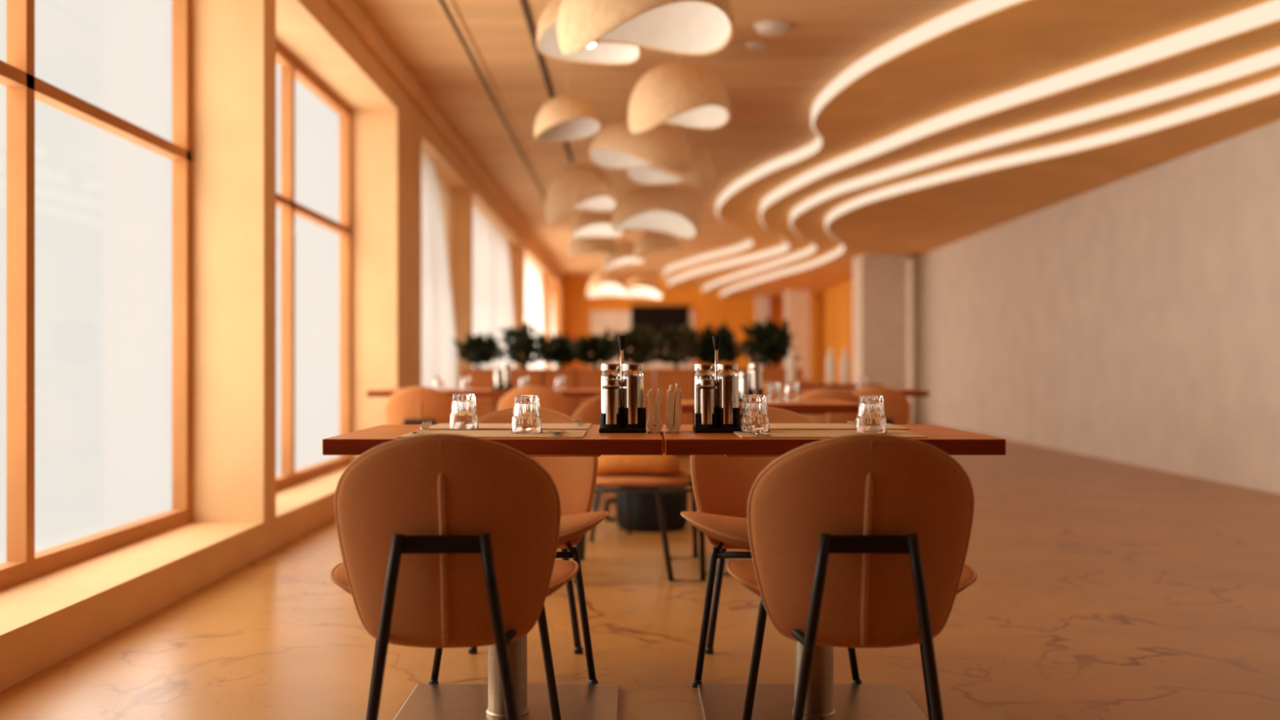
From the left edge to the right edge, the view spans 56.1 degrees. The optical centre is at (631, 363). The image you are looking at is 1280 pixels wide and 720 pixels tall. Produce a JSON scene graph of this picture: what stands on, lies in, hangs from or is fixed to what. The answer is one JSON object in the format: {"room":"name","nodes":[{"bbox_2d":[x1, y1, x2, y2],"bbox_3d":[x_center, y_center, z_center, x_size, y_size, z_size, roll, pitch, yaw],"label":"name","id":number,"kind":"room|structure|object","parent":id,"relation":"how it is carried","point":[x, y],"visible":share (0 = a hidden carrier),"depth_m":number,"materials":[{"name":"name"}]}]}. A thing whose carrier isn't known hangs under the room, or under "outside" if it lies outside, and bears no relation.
{"room":"restaurant dining room","nodes":[
{"label":"restaurant dining room","id":0,"kind":"room"},
{"bbox_2d":[0,0,563,692],"bbox_3d":[-2.000,-0.675,14.700,0.440,3.200,32.600,0,0,0],"label":"wall","id":1,"kind":"structure","parent":0,"point":[238,515],"depth_m":5.80,"materials":[{"name":"beige paint"}]},
{"bbox_2d":[0,0,191,591],"bbox_3d":[-2.165,-0.585,4.250,0.070,2.700,3.100,0,0,0],"label":"window","id":2,"kind":"structure","parent":1,"relation":"in","point":[23,564],"depth_m":4.27,"materials":[{"name":"brown paint"}]},
{"bbox_2d":[275,40,351,491],"bbox_3d":[-2.165,-0.585,7.550,0.070,2.700,3.100,0,0,0],"label":"window","id":3,"kind":"structure","parent":1,"relation":"in","point":[291,68],"depth_m":7.55,"materials":[{"name":"brown paint"}]},
{"bbox_2d":[421,152,457,388],"bbox_3d":[-1.930,-0.505,11.700,0.094,2.820,3.060,0,0,0],"label":"sheer curtain","id":4,"kind":"object","parent":1,"relation":"hanging from","point":[438,348],"visible":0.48,"depth_m":11.56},
{"bbox_2d":[327,0,564,281],"bbox_3d":[-1.756,-2.200,14.700,0.051,0.150,32.600,0,0,0],"label":"trim","id":5,"kind":"structure","parent":1,"relation":"attached to","point":[351,12],"depth_m":9.90,"materials":[{"name":"beige paint"}]},
{"bbox_2d":[472,204,515,368],"bbox_3d":[-1.930,-0.505,16.625,0.094,2.820,6.410,0,0,0],"label":"sheer curtain","id":6,"kind":"object","parent":1,"relation":"hanging from","point":[492,297],"visible":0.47,"depth_m":16.17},
{"bbox_2d":[524,256,545,368],"bbox_3d":[-1.930,-0.505,23.225,0.094,2.820,6.410,0,0,0],"label":"sheer curtain","id":7,"kind":"object","parent":1,"relation":"hanging from","point":[534,308],"visible":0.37,"depth_m":23.28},
{"bbox_2d":[0,400,1279,719],"bbox_3d":[1.200,0.975,14.700,7.200,0.100,33.000,0,0,0],"label":"floor","id":8,"kind":"structure","parent":0,"point":[1103,588],"depth_m":4.19,"materials":[{"name":"stone"}]},
{"bbox_2d":[385,386,452,424],"bbox_3d":[-1.300,0.531,7.586,0.553,0.788,0.560,0,0,0],"label":"dining chair","id":9,"kind":"object","parent":8,"relation":"on","point":[415,405],"visible":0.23,"depth_m":7.36,"materials":[{"name":"orange leather"}]},
{"bbox_2d":[366,388,495,397],"bbox_3d":[-1.320,0.550,8.100,0.798,0.750,0.670,0,0,0],"label":"dining table","id":10,"kind":"object","parent":8,"relation":"on","point":[388,392],"visible":0.15,"depth_m":7.76,"materials":[{"name":"wood"}]},
{"bbox_2d":[329,433,578,719],"bbox_3d":[-0.387,0.531,2.621,0.553,0.788,0.560,0,0,-2],"label":"dining chair","id":11,"kind":"object","parent":8,"relation":"on","point":[446,540],"visible":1,"depth_m":2.42,"materials":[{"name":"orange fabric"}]},
{"bbox_2d":[461,368,496,417],"bbox_3d":[-1.570,0.485,12.500,0.340,0.880,0.600,0,0,0],"label":"planter box","id":12,"kind":"object","parent":8,"relation":"on","point":[480,378],"visible":0.34,"depth_m":12.20,"materials":[{"name":"orange wood"}]},
{"bbox_2d":[453,329,506,368],"bbox_3d":[-1.592,-0.134,12.650,0.583,0.456,0.280,0,0,0],"label":"leafy plant","id":13,"kind":"object","parent":12,"relation":"on","point":[476,350],"visible":0.98,"depth_m":12.59,"materials":[{"name":"green plant"}]},
{"bbox_2d":[322,424,663,719],"bbox_3d":[-0.325,0.550,3.135,0.798,0.750,0.670,0,0,0],"label":"dining table","id":14,"kind":"object","parent":8,"relation":"on","point":[426,701],"visible":0.62,"depth_m":3.11,"materials":[{"name":"orange wood"}]},
{"bbox_2d":[448,393,478,429],"bbox_3d":[-0.443,0.124,3.163,0.077,0.092,0.077,0,0,0],"label":"tumbler","id":15,"kind":"object","parent":14,"relation":"on","point":[464,415],"visible":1,"depth_m":3.13,"materials":[{"name":"clear glass"}]},
{"bbox_2d":[396,430,587,438],"bbox_3d":[-0.335,0.173,2.965,0.440,0.004,0.270,0,0,0],"label":"place mat","id":16,"kind":"object","parent":14,"relation":"on","point":[477,433],"visible":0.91,"depth_m":2.94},
{"bbox_2d":[511,395,542,433],"bbox_3d":[-0.262,0.124,2.983,0.077,0.092,0.077,0,0,0],"label":"tumbler","id":17,"kind":"object","parent":16,"relation":"on","point":[526,418],"visible":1,"depth_m":2.96,"materials":[{"name":"clear glass"}]},
{"bbox_2d":[424,423,591,430],"bbox_3d":[-0.335,0.173,3.322,0.440,0.004,0.270,0,0,0],"label":"place mat","id":18,"kind":"object","parent":14,"relation":"on","point":[439,426],"visible":0.76,"depth_m":3.24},
{"bbox_2d":[598,335,645,432],"bbox_3d":[-0.024,0.051,3.098,0.120,0.248,0.120,0,0,0],"label":"stand","id":19,"kind":"object","parent":14,"relation":"on","point":[622,426],"visible":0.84,"depth_m":3.06,"materials":[{"name":"black plastic"}]},
{"bbox_2d":[600,364,620,413],"bbox_3d":[-0.052,0.081,3.124,0.058,0.163,0.058,0,0,0],"label":"dispenser","id":20,"kind":"object","parent":19,"relation":"on","point":[609,371],"visible":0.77,"depth_m":3.10,"materials":[{"name":"metal"}]},
{"bbox_2d":[601,378,621,424],"bbox_3d":[-0.053,0.101,3.068,0.048,0.124,0.048,0,0,0],"label":"dispenser","id":21,"kind":"object","parent":19,"relation":"on","point":[611,390],"visible":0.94,"depth_m":3.05,"materials":[{"name":"metal"}]},
{"bbox_2d":[600,413,622,429],"bbox_3d":[-0.053,0.145,3.068,0.058,0.040,0.058,0,0,0],"label":"cup","id":22,"kind":"object","parent":19,"relation":"on","point":[602,426],"depth_m":3.05,"materials":[{"name":"black plastic"}]},
{"bbox_2d":[622,364,644,424],"bbox_3d":[0.002,0.081,3.085,0.058,0.163,0.058,0,0,0],"label":"dispenser","id":23,"kind":"object","parent":19,"relation":"on","point":[633,376],"visible":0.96,"depth_m":3.06,"materials":[{"name":"metal"}]},
{"bbox_2d":[621,407,645,427],"bbox_3d":[0.002,0.138,3.085,0.068,0.054,0.068,0,0,0],"label":"cup","id":24,"kind":"object","parent":19,"relation":"on","point":[642,411],"depth_m":3.06,"materials":[{"name":"black plastic"}]},
{"bbox_2d":[646,388,663,432],"bbox_3d":[0.059,0.119,3.090,0.043,0.111,0.100,0,0,0],"label":"bundle","id":25,"kind":"object","parent":14,"relation":"on","point":[656,428],"visible":1,"depth_m":3.04,"materials":[{"name":"wood"}]},
{"bbox_2d":[428,407,608,684],"bbox_3d":[-0.339,0.531,3.624,0.553,0.788,0.560,0,0,0],"label":"dining chair","id":26,"kind":"object","parent":8,"relation":"on","point":[575,477],"visible":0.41,"depth_m":3.74,"materials":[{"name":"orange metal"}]},
{"bbox_2d":[496,368,543,411],"bbox_3d":[-1.150,0.485,12.500,0.460,0.880,0.600,0,0,0],"label":"planter box","id":27,"kind":"object","parent":8,"relation":"on","point":[535,375],"visible":0.26,"depth_m":12.20,"materials":[{"name":"orange wood"}]},
{"bbox_2d":[497,320,559,368],"bbox_3d":[-1.066,-0.183,12.350,0.655,0.555,0.280,0,0,0],"label":"leafy plant","id":28,"kind":"object","parent":27,"relation":"on","point":[522,343],"visible":0.94,"depth_m":12.31,"materials":[{"name":"green plant"}]},
{"bbox_2d":[497,386,572,417],"bbox_3d":[-0.604,0.531,7.586,0.553,0.788,0.560,0,0,0],"label":"dining chair","id":29,"kind":"object","parent":8,"relation":"on","point":[551,399],"visible":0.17,"depth_m":7.36,"materials":[{"name":"orange leather"}]},
{"bbox_2d":[493,388,601,506],"bbox_3d":[-0.500,0.550,8.100,0.798,0.750,0.670,0,0,0],"label":"dining table","id":30,"kind":"object","parent":8,"relation":"on","point":[568,393],"visible":0.2,"depth_m":7.77,"materials":[{"name":"wood"}]},
{"bbox_2d":[543,368,577,417],"bbox_3d":[-0.740,0.485,12.500,0.320,0.880,0.600,0,0,0],"label":"planter box","id":31,"kind":"object","parent":8,"relation":"on","point":[570,375],"visible":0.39,"depth_m":12.20,"materials":[{"name":"orange wood"}]},
{"bbox_2d":[536,330,577,368],"bbox_3d":[-0.737,-0.135,12.650,0.546,0.459,0.280,0,0,0],"label":"leafy plant","id":32,"kind":"object","parent":31,"relation":"on","point":[562,353],"visible":0.7,"depth_m":12.60,"materials":[{"name":"green plant"}]},
{"bbox_2d":[577,368,602,409],"bbox_3d":[-0.370,0.485,12.500,0.380,0.880,0.600,0,0,0],"label":"planter box","id":33,"kind":"object","parent":8,"relation":"on","point":[587,378],"visible":0.25,"depth_m":12.20,"materials":[{"name":"orange wood"}]},
{"bbox_2d":[568,326,620,368],"bbox_3d":[-0.373,-0.150,12.350,0.590,0.489,0.280,0,0,0],"label":"leafy plant","id":34,"kind":"object","parent":33,"relation":"on","point":[603,349],"visible":0.98,"depth_m":12.30,"materials":[{"name":"green plant"}]},
{"bbox_2d":[572,394,631,542],"bbox_3d":[-0.291,0.531,6.523,0.560,0.788,0.553,0,0,35],"label":"dining chair","id":35,"kind":"object","parent":8,"relation":"on","point":[588,412],"visible":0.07,"depth_m":6.28,"materials":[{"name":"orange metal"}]},
{"bbox_2d":[573,452,706,583],"bbox_3d":[0.028,0.645,5.360,0.569,0.561,0.640,0,0,0],"label":"chair","id":36,"kind":"object","parent":8,"relation":"on","point":[656,471],"visible":0.66,"depth_m":5.07,"materials":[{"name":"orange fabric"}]},
{"bbox_2d":[596,452,679,475],"bbox_3d":[0.000,0.425,5.360,0.421,0.121,0.600,0,0,0],"label":"backrest","id":37,"kind":"object","parent":36,"relation":"on","point":[664,464],"depth_m":5.08,"materials":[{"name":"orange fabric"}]},
{"bbox_2d":[603,485,688,532],"bbox_3d":[0.113,0.807,6.780,0.409,0.235,0.409,0,0,40],"label":"tub","id":38,"kind":"object","parent":8,"relation":"on","point":[644,517],"visible":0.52,"depth_m":6.61,"materials":[{"name":"black plastic"}]},
{"bbox_2d":[642,368,653,424],"bbox_3d":[0.030,0.485,12.500,0.380,0.880,0.600,0,0,0],"label":"planter box","id":39,"kind":"object","parent":8,"relation":"on","point":[648,373],"visible":0.19,"depth_m":12.20,"materials":[{"name":"orange wood"}]},
{"bbox_2d":[609,323,657,364],"bbox_3d":[0.038,-0.174,12.650,0.569,0.537,0.280,0,0,0],"label":"leafy plant","id":40,"kind":"object","parent":39,"relation":"on","point":[638,339],"visible":0.84,"depth_m":12.58,"materials":[{"name":"green plant"}]},
{"bbox_2d":[654,368,694,424],"bbox_3d":[0.440,0.485,12.500,0.400,0.880,0.600,0,0,0],"label":"planter box","id":41,"kind":"object","parent":8,"relation":"on","point":[664,377],"visible":0.45,"depth_m":12.20,"materials":[{"name":"orange wood"}]},
{"bbox_2d":[642,322,703,368],"bbox_3d":[0.428,-0.170,12.350,0.638,0.529,0.280,0,0,0],"label":"leafy plant","id":42,"kind":"object","parent":41,"relation":"on","point":[681,344],"visible":0.99,"depth_m":12.31,"materials":[{"name":"green plant"}]},
{"bbox_2d":[680,400,858,575],"bbox_3d":[0.605,0.550,5.530,0.798,0.750,0.670,0,0,0],"label":"dining table","id":43,"kind":"object","parent":8,"relation":"on","point":[803,406],"visible":0.12,"depth_m":5.20,"materials":[{"name":"wood"}]},
{"bbox_2d":[738,348,763,402],"bbox_3d":[0.541,0.051,5.508,0.120,0.248,0.120,0,0,0],"label":"stand","id":44,"kind":"object","parent":43,"relation":"on","point":[749,350],"visible":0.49,"depth_m":5.47,"materials":[{"name":"black plastic"}]},
{"bbox_2d":[749,364,762,394],"bbox_3d":[0.567,0.081,5.495,0.058,0.163,0.058,0,0,0],"label":"dispenser","id":45,"kind":"object","parent":44,"relation":"on","point":[755,372],"visible":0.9,"depth_m":5.47,"materials":[{"name":"metal"}]},
{"bbox_2d":[765,382,782,402],"bbox_3d":[0.643,0.129,5.450,0.077,0.092,0.077,0,0,0],"label":"tumbler","id":46,"kind":"object","parent":43,"relation":"on","point":[773,394],"visible":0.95,"depth_m":5.42,"materials":[{"name":"clear glass"}]},
{"bbox_2d":[783,381,799,401],"bbox_3d":[0.747,0.129,5.600,0.077,0.092,0.077,0,0,0],"label":"tumbler","id":47,"kind":"object","parent":43,"relation":"on","point":[792,393],"visible":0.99,"depth_m":5.57,"materials":[{"name":"clear glass"}]},
{"bbox_2d":[737,368,803,382],"bbox_3d":[1.420,0.485,12.500,0.640,0.880,0.600,0,0,0],"label":"planter box","id":48,"kind":"object","parent":8,"relation":"on","point":[769,375],"visible":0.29,"depth_m":12.20,"materials":[{"name":"orange wood"}]},
{"bbox_2d":[731,315,802,368],"bbox_3d":[1.386,-0.211,12.350,0.753,0.611,0.280,0,0,0],"label":"leafy plant","id":49,"kind":"object","parent":48,"relation":"on","point":[770,341],"visible":0.92,"depth_m":12.30,"materials":[{"name":"green plant"}]},
{"bbox_2d":[680,406,862,688],"bbox_3d":[0.417,0.531,3.624,0.553,0.788,0.560,0,0,0],"label":"dining chair","id":50,"kind":"object","parent":8,"relation":"on","point":[722,485],"visible":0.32,"depth_m":3.75,"materials":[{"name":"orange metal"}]},
{"bbox_2d":[784,290,810,379],"bbox_3d":[3.950,-0.675,28.700,0.540,3.200,0.600,0,0,0],"label":"column","id":51,"kind":"structure","parent":8,"relation":"on","point":[797,303],"depth_m":28.40,"materials":[{"name":"beige paint"}]},
{"bbox_2d":[800,388,859,423],"bbox_3d":[1.106,0.531,6.976,0.553,0.788,0.560,0,0,0],"label":"dining chair","id":52,"kind":"object","parent":8,"relation":"on","point":[824,393],"visible":0.16,"depth_m":6.74,"materials":[{"name":"orange leather"}]},
{"bbox_2d":[780,382,883,388],"bbox_3d":[1.750,0.550,10.600,0.798,0.750,0.670,0,0,0],"label":"dining table","id":53,"kind":"object","parent":8,"relation":"on","point":[802,385],"visible":0.11,"depth_m":10.27,"materials":[{"name":"wood"}]},
{"bbox_2d":[825,348,835,383],"bbox_3d":[1.744,0.020,10.550,0.086,0.310,0.086,0,0,0],"label":"bottle","id":54,"kind":"object","parent":53,"relation":"on","point":[830,361],"visible":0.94,"depth_m":10.51,"materials":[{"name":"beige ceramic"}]},
{"bbox_2d":[840,348,849,383],"bbox_3d":[1.871,0.020,10.550,0.086,0.310,0.086,0,0,0],"label":"bottle","id":55,"kind":"object","parent":53,"relation":"on","point":[844,361],"visible":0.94,"depth_m":10.52,"materials":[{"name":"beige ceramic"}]},
{"bbox_2d":[659,424,1005,719],"bbox_3d":[0.475,0.550,3.135,0.798,0.750,0.670,0,0,0],"label":"dining table","id":56,"kind":"object","parent":8,"relation":"on","point":[825,700],"visible":0.55,"depth_m":3.10,"materials":[{"name":"wood"}]},
{"bbox_2d":[666,383,681,432],"bbox_3d":[0.108,0.113,3.090,0.038,0.124,0.100,0,0,0],"label":"bundle","id":57,"kind":"object","parent":56,"relation":"on","point":[673,415],"visible":1,"depth_m":3.04,"materials":[{"name":"wood"}]},
{"bbox_2d":[692,335,740,432],"bbox_3d":[0.219,0.051,3.098,0.120,0.248,0.120,0,0,0],"label":"stand","id":58,"kind":"object","parent":56,"relation":"on","point":[717,426],"visible":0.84,"depth_m":3.06,"materials":[{"name":"black plastic"}]},
{"bbox_2d":[694,364,715,413],"bbox_3d":[0.191,0.081,3.124,0.058,0.163,0.058,0,0,0],"label":"dispenser","id":59,"kind":"object","parent":58,"relation":"on","point":[702,371],"visible":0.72,"depth_m":3.10,"materials":[{"name":"metal"}]},
{"bbox_2d":[694,413,717,429],"bbox_3d":[0.190,0.145,3.068,0.058,0.040,0.058,0,0,0],"label":"cup","id":60,"kind":"object","parent":58,"relation":"on","point":[697,415],"depth_m":3.05,"materials":[{"name":"black plastic"}]},
{"bbox_2d":[697,378,715,424],"bbox_3d":[0.190,0.101,3.068,0.048,0.124,0.048,0,0,0],"label":"dispenser","id":61,"kind":"object","parent":58,"relation":"on","point":[706,388],"visible":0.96,"depth_m":3.05,"materials":[{"name":"metal"}]},
{"bbox_2d":[692,426,739,432],"bbox_3d":[0.219,0.169,3.098,0.120,0.012,0.120,0,0,0],"label":"tray","id":62,"kind":"object","parent":58,"relation":"on","point":[695,428],"depth_m":3.04,"materials":[{"name":"black plastic"}]},
{"bbox_2d":[716,364,738,424],"bbox_3d":[0.245,0.081,3.085,0.058,0.163,0.058,0,0,0],"label":"dispenser","id":63,"kind":"object","parent":58,"relation":"on","point":[727,377],"visible":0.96,"depth_m":3.06,"materials":[{"name":"metal"}]},
{"bbox_2d":[715,407,740,427],"bbox_3d":[0.245,0.138,3.085,0.068,0.054,0.068,0,0,0],"label":"cup","id":64,"kind":"object","parent":58,"relation":"on","point":[719,424],"depth_m":3.06,"materials":[{"name":"black plastic"}]},
{"bbox_2d":[733,430,928,438],"bbox_3d":[0.478,0.173,2.965,0.440,0.004,0.270,0,0,0],"label":"place mat","id":65,"kind":"object","parent":56,"relation":"on","point":[773,433],"visible":0.78,"depth_m":2.92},
{"bbox_2d":[738,394,769,432],"bbox_3d":[0.309,0.124,3.035,0.077,0.092,0.077,0,0,0],"label":"tumbler","id":66,"kind":"object","parent":65,"relation":"on","point":[754,406],"visible":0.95,"depth_m":3.01,"materials":[{"name":"clear glass"}]},
{"bbox_2d":[855,395,887,433],"bbox_3d":[0.595,0.124,2.983,0.077,0.092,0.077,0,0,0],"label":"tumbler","id":67,"kind":"object","parent":65,"relation":"on","point":[871,418],"visible":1,"depth_m":2.96,"materials":[{"name":"clear glass"}]},
{"bbox_2d":[768,423,910,430],"bbox_3d":[0.520,0.173,3.322,0.440,0.004,0.270,0,0,0],"label":"place mat","id":68,"kind":"object","parent":56,"relation":"on","point":[772,426],"visible":0.56,"depth_m":3.24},
{"bbox_2d":[726,433,977,719],"bbox_3d":[0.478,0.531,2.621,0.553,0.788,0.560,0,0,2],"label":"dining chair","id":69,"kind":"object","parent":8,"relation":"on","point":[859,540],"visible":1,"depth_m":2.42,"materials":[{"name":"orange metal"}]},
{"bbox_2d":[799,388,928,396],"bbox_3d":[1.550,0.550,8.200,0.798,0.750,0.670,0,0,0],"label":"dining table","id":70,"kind":"object","parent":8,"relation":"on","point":[907,392],"visible":0.06,"depth_m":7.89,"materials":[{"name":"wood"}]},
{"bbox_2d":[852,254,906,388],"bbox_3d":[3.995,-0.675,19.400,0.710,3.200,0.800,0,0,0],"label":"column","id":71,"kind":"structure","parent":8,"relation":"on","point":[879,282],"depth_m":19.00,"materials":[{"name":"beige paint"}]},
{"bbox_2d":[851,386,911,424],"bbox_3d":[1.521,0.531,7.686,0.553,0.788,0.560,0,0,0],"label":"dining chair","id":72,"kind":"object","parent":8,"relation":"on","point":[897,407],"visible":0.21,"depth_m":7.46,"materials":[{"name":"orange leather"}]},
{"bbox_3d":[0.860,0.485,12.500,0.400,0.880,0.600,0,0,0],"label":"planter box","id":73,"kind":"object","parent":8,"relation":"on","visible":0},
{"bbox_2d":[695,319,742,364],"bbox_3d":[0.867,-0.187,12.650,0.659,0.563,0.280,0,0,0],"label":"leafy plant","id":74,"kind":"object","parent":73,"relation":"on","point":[727,353],"visible":0.81,"depth_m":12.61,"materials":[{"name":"green plant"}]},
{"bbox_2d":[355,0,970,275],"bbox_3d":[1.200,-2.325,14.700,7.200,0.100,33.000,0,0,0],"label":"ceiling","id":75,"kind":"structure","parent":0,"point":[772,91],"depth_m":9.68,"materials":[{"name":"beige paint"}]},
{"bbox_2d":[431,0,547,201],"bbox_3d":[-1.185,-2.271,10.200,0.120,0.015,13.000,0,0,0],"label":"air slot","id":76,"kind":"object","parent":75,"relation":"attached to","point":[446,9],"visible":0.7,"depth_m":9.58,"materials":[{"name":"beige paint"}]},
{"bbox_2d":[520,0,573,162],"bbox_3d":[-0.677,-2.272,8.750,0.045,0.011,9.500,0,0,0],"label":"ceiling track","id":77,"kind":"object","parent":75,"relation":"attached to","point":[524,3],"visible":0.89,"depth_m":8.85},
{"bbox_2d":[534,61,600,142],"bbox_3d":[-0.476,-1.971,8.901,0.495,0.609,0.496,0,0,0],"label":"pendant lamp","id":78,"kind":"object","parent":75,"relation":"hanging from","point":[567,117],"visible":0.98,"depth_m":8.79,"materials":[{"name":"paint"}]},
{"bbox_2d":[545,138,617,223],"bbox_3d":[-0.471,-1.784,11.200,0.671,0.981,0.671,0,0,0],"label":"pendant lamp","id":79,"kind":"object","parent":75,"relation":"hanging from","point":[585,187],"visible":0.98,"depth_m":10.97,"materials":[{"name":"paint"}]},
{"bbox_2d":[536,0,641,64],"bbox_3d":[-0.244,-2.021,6.902,0.607,0.508,0.602,0,0,0],"label":"pendant lamp","id":80,"kind":"object","parent":75,"relation":"hanging from","point":[548,45],"visible":0.44,"depth_m":7.09,"materials":[{"name":"paint"}]},
{"bbox_2d":[568,237,618,257],"bbox_3d":[-0.513,-1.842,15.993,0.661,0.865,0.648,0,0,7],"label":"pendant lamp","id":81,"kind":"object","parent":75,"relation":"hanging from","point":[579,246],"visible":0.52,"depth_m":15.73,"materials":[{"name":"paint"}]},
{"bbox_2d":[570,168,622,237],"bbox_3d":[-0.411,-1.878,14.003,0.616,0.794,0.607,0,0,0],"label":"pendant lamp","id":82,"kind":"object","parent":75,"relation":"hanging from","point":[588,224],"visible":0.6,"depth_m":13.89,"materials":[{"name":"paint"}]},
{"bbox_2d":[586,269,629,298],"bbox_3d":[-0.431,-1.730,21.519,0.772,1.090,0.734,0,0,-2],"label":"pendant lamp","id":83,"kind":"object","parent":75,"relation":"hanging from","point":[611,282],"visible":0.86,"depth_m":21.39,"materials":[{"name":"paint"}]},
{"bbox_2d":[602,231,645,271],"bbox_3d":[-0.122,-1.829,18.003,0.644,0.893,0.638,0,0,0],"label":"pendant lamp","id":84,"kind":"object","parent":75,"relation":"hanging from","point":[625,247],"visible":0.68,"depth_m":17.82,"materials":[{"name":"paint"}]},
{"bbox_2d":[587,119,692,173],"bbox_3d":[0.067,-1.915,10.000,0.865,0.719,0.866,0,0,0],"label":"pendant lamp","id":85,"kind":"object","parent":75,"relation":"hanging from","point":[664,146],"visible":0.8,"depth_m":9.69,"materials":[{"name":"paint"}]},
{"bbox_2d":[624,275,662,298],"bbox_3d":[0.196,-1.751,22.519,0.778,1.048,0.740,0,0,2],"label":"pendant lamp","id":86,"kind":"object","parent":75,"relation":"hanging from","point":[639,286],"visible":0.91,"depth_m":22.38,"materials":[{"name":"paint"}]},
{"bbox_2d":[556,0,734,55],"bbox_3d":[0.066,-1.866,5.799,0.858,0.817,0.856,0,0,0],"label":"pendant lamp","id":87,"kind":"object","parent":75,"relation":"hanging from","point":[681,27],"visible":1,"depth_m":5.97,"materials":[{"name":"paint"}]},
{"bbox_2d":[612,185,700,239],"bbox_3d":[0.248,-1.788,12.403,0.908,0.974,0.902,0,0,-3],"label":"pendant lamp","id":88,"kind":"object","parent":75,"relation":"hanging from","point":[664,209],"visible":0.94,"depth_m":12.18,"materials":[{"name":"paint"}]},
{"bbox_2d":[633,230,681,260],"bbox_3d":[0.357,-1.859,16.797,0.670,0.832,0.665,0,0,0],"label":"pendant lamp","id":89,"kind":"object","parent":75,"relation":"hanging from","point":[649,242],"visible":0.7,"depth_m":16.55,"materials":[{"name":"paint"}]},
{"bbox_2d":[626,142,715,189],"bbox_3d":[0.349,-1.919,10.900,0.812,0.713,0.814,0,0,0],"label":"pendant lamp","id":90,"kind":"object","parent":75,"relation":"hanging from","point":[701,175],"visible":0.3,"depth_m":10.70,"materials":[{"name":"paint"}]},
{"bbox_2d":[627,53,730,133],"bbox_3d":[0.326,-1.920,8.300,0.708,0.710,0.708,0,0,0],"label":"pendant lamp","id":91,"kind":"object","parent":75,"relation":"hanging from","point":[682,94],"visible":0.98,"depth_m":8.05,"materials":[{"name":"paint"}]},
{"bbox_2d":[754,19,790,36],"bbox_3d":[0.939,-2.246,8.050,0.240,0.062,0.240,0,0,0],"label":"smoke detector","id":92,"kind":"object","parent":75,"relation":"attached to","point":[770,28],"visible":1,"depth_m":7.98,"materials":[{"name":"white plastic"}]},
{"bbox_2d":[563,275,784,399],"bbox_3d":[1.100,-0.675,31.100,7.000,3.200,0.200,0,0,0],"label":"wall","id":93,"kind":"structure","parent":0,"point":[708,307],"depth_m":31.00,"materials":[{"name":"orange paint"}]},
{"bbox_2d":[590,311,694,388],"bbox_3d":[0.269,-0.375,30.975,2.687,2.000,0.070,0,0,0],"label":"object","id":94,"kind":"structure","parent":93,"relation":"attached to","point":[620,321],"depth_m":30.94,"materials":[{"name":"beige paint"}]},
{"bbox_2d":[631,306,688,338],"bbox_3d":[0.721,-1.075,30.904,1.480,0.840,0.052,0,0,0],"label":"television","id":95,"kind":"object","parent":93,"relation":"attached to","point":[659,316],"visible":0.56,"depth_m":30.88,"materials":[{"name":"black plastic"}]},
{"bbox_2d":[755,296,769,368],"bbox_3d":[3.358,-0.675,30.880,0.351,3.200,0.260,0,0,0],"label":"trim","id":96,"kind":"structure","parent":93,"relation":"attached to","point":[762,303],"depth_m":30.75,"materials":[{"name":"beige paint"}]},
{"bbox_2d":[810,280,852,382],"bbox_3d":[4.580,-0.405,26.250,0.060,2.660,9.500,0,0,0],"label":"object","id":97,"kind":"structure","parent":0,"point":[831,309],"depth_m":27.49,"materials":[{"name":"orange paint"}]},
{"bbox_2d":[664,0,1265,281],"bbox_3d":[2.700,-2.205,17.995,3.800,0.140,25.990,0,0,0],"label":"ceiling panel","id":98,"kind":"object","parent":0,"point":[1024,42],"depth_m":8.59,"materials":[{"name":"paint"}]},
{"bbox_2d":[663,0,1022,280],"bbox_3d":[1.692,-2.200,17.946,1.612,0.106,26.141,0,0,-5],"label":"ceiling light strip","id":99,"kind":"object","parent":98,"relation":"attached to","point":[973,10],"visible":0.85,"depth_m":8.85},
{"bbox_2d":[668,0,1279,287],"bbox_3d":[2.769,-2.060,17.995,3.661,0.150,25.990,0,0,0],"label":"ceiling panel","id":100,"kind":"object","parent":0,"point":[775,217],"depth_m":9.49,"materials":[{"name":"paint"}]},
{"bbox_2d":[667,0,1279,286],"bbox_3d":[2.223,-2.055,17.947,1.664,0.116,26.214,0,0,-6],"label":"ceiling light strip","id":101,"kind":"object","parent":100,"relation":"attached to","point":[1269,11],"visible":0.9,"depth_m":8.94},
{"bbox_2d":[703,44,1279,292],"bbox_3d":[3.224,-1.920,17.995,2.752,0.130,25.990,0,0,0],"label":"ceiling panel","id":102,"kind":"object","parent":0,"point":[810,224],"depth_m":10.47,"materials":[{"name":"paint"}]},
{"bbox_2d":[702,47,1279,291],"bbox_3d":[2.503,-1.915,17.931,1.508,0.096,26.128,0,0,-5],"label":"ceiling light strip","id":103,"kind":"object","parent":102,"relation":"attached to","point":[1270,58],"visible":0.86,"depth_m":9.62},
{"bbox_2d":[720,74,1279,297],"bbox_3d":[3.450,-1.795,17.995,2.300,0.120,25.990,0,0,0],"label":"ceiling panel","id":104,"kind":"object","parent":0,"point":[913,223],"depth_m":12.36,"materials":[{"name":"paint"}]},
{"bbox_2d":[720,76,1279,296],"bbox_3d":[2.801,-1.790,17.945,1.418,0.086,26.090,0,0,-5],"label":"ceiling light strip","id":105,"kind":"object","parent":104,"relation":"attached to","point":[1272,86],"visible":0.89,"depth_m":10.02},
{"bbox_2d":[906,120,1279,493],"bbox_3d":[4.700,-0.675,14.700,0.200,3.200,33.000,0,0,0],"label":"wall","id":106,"kind":"structure","parent":0,"point":[1135,319],"depth_m":11.08,"materials":[{"name":"beige paint"}]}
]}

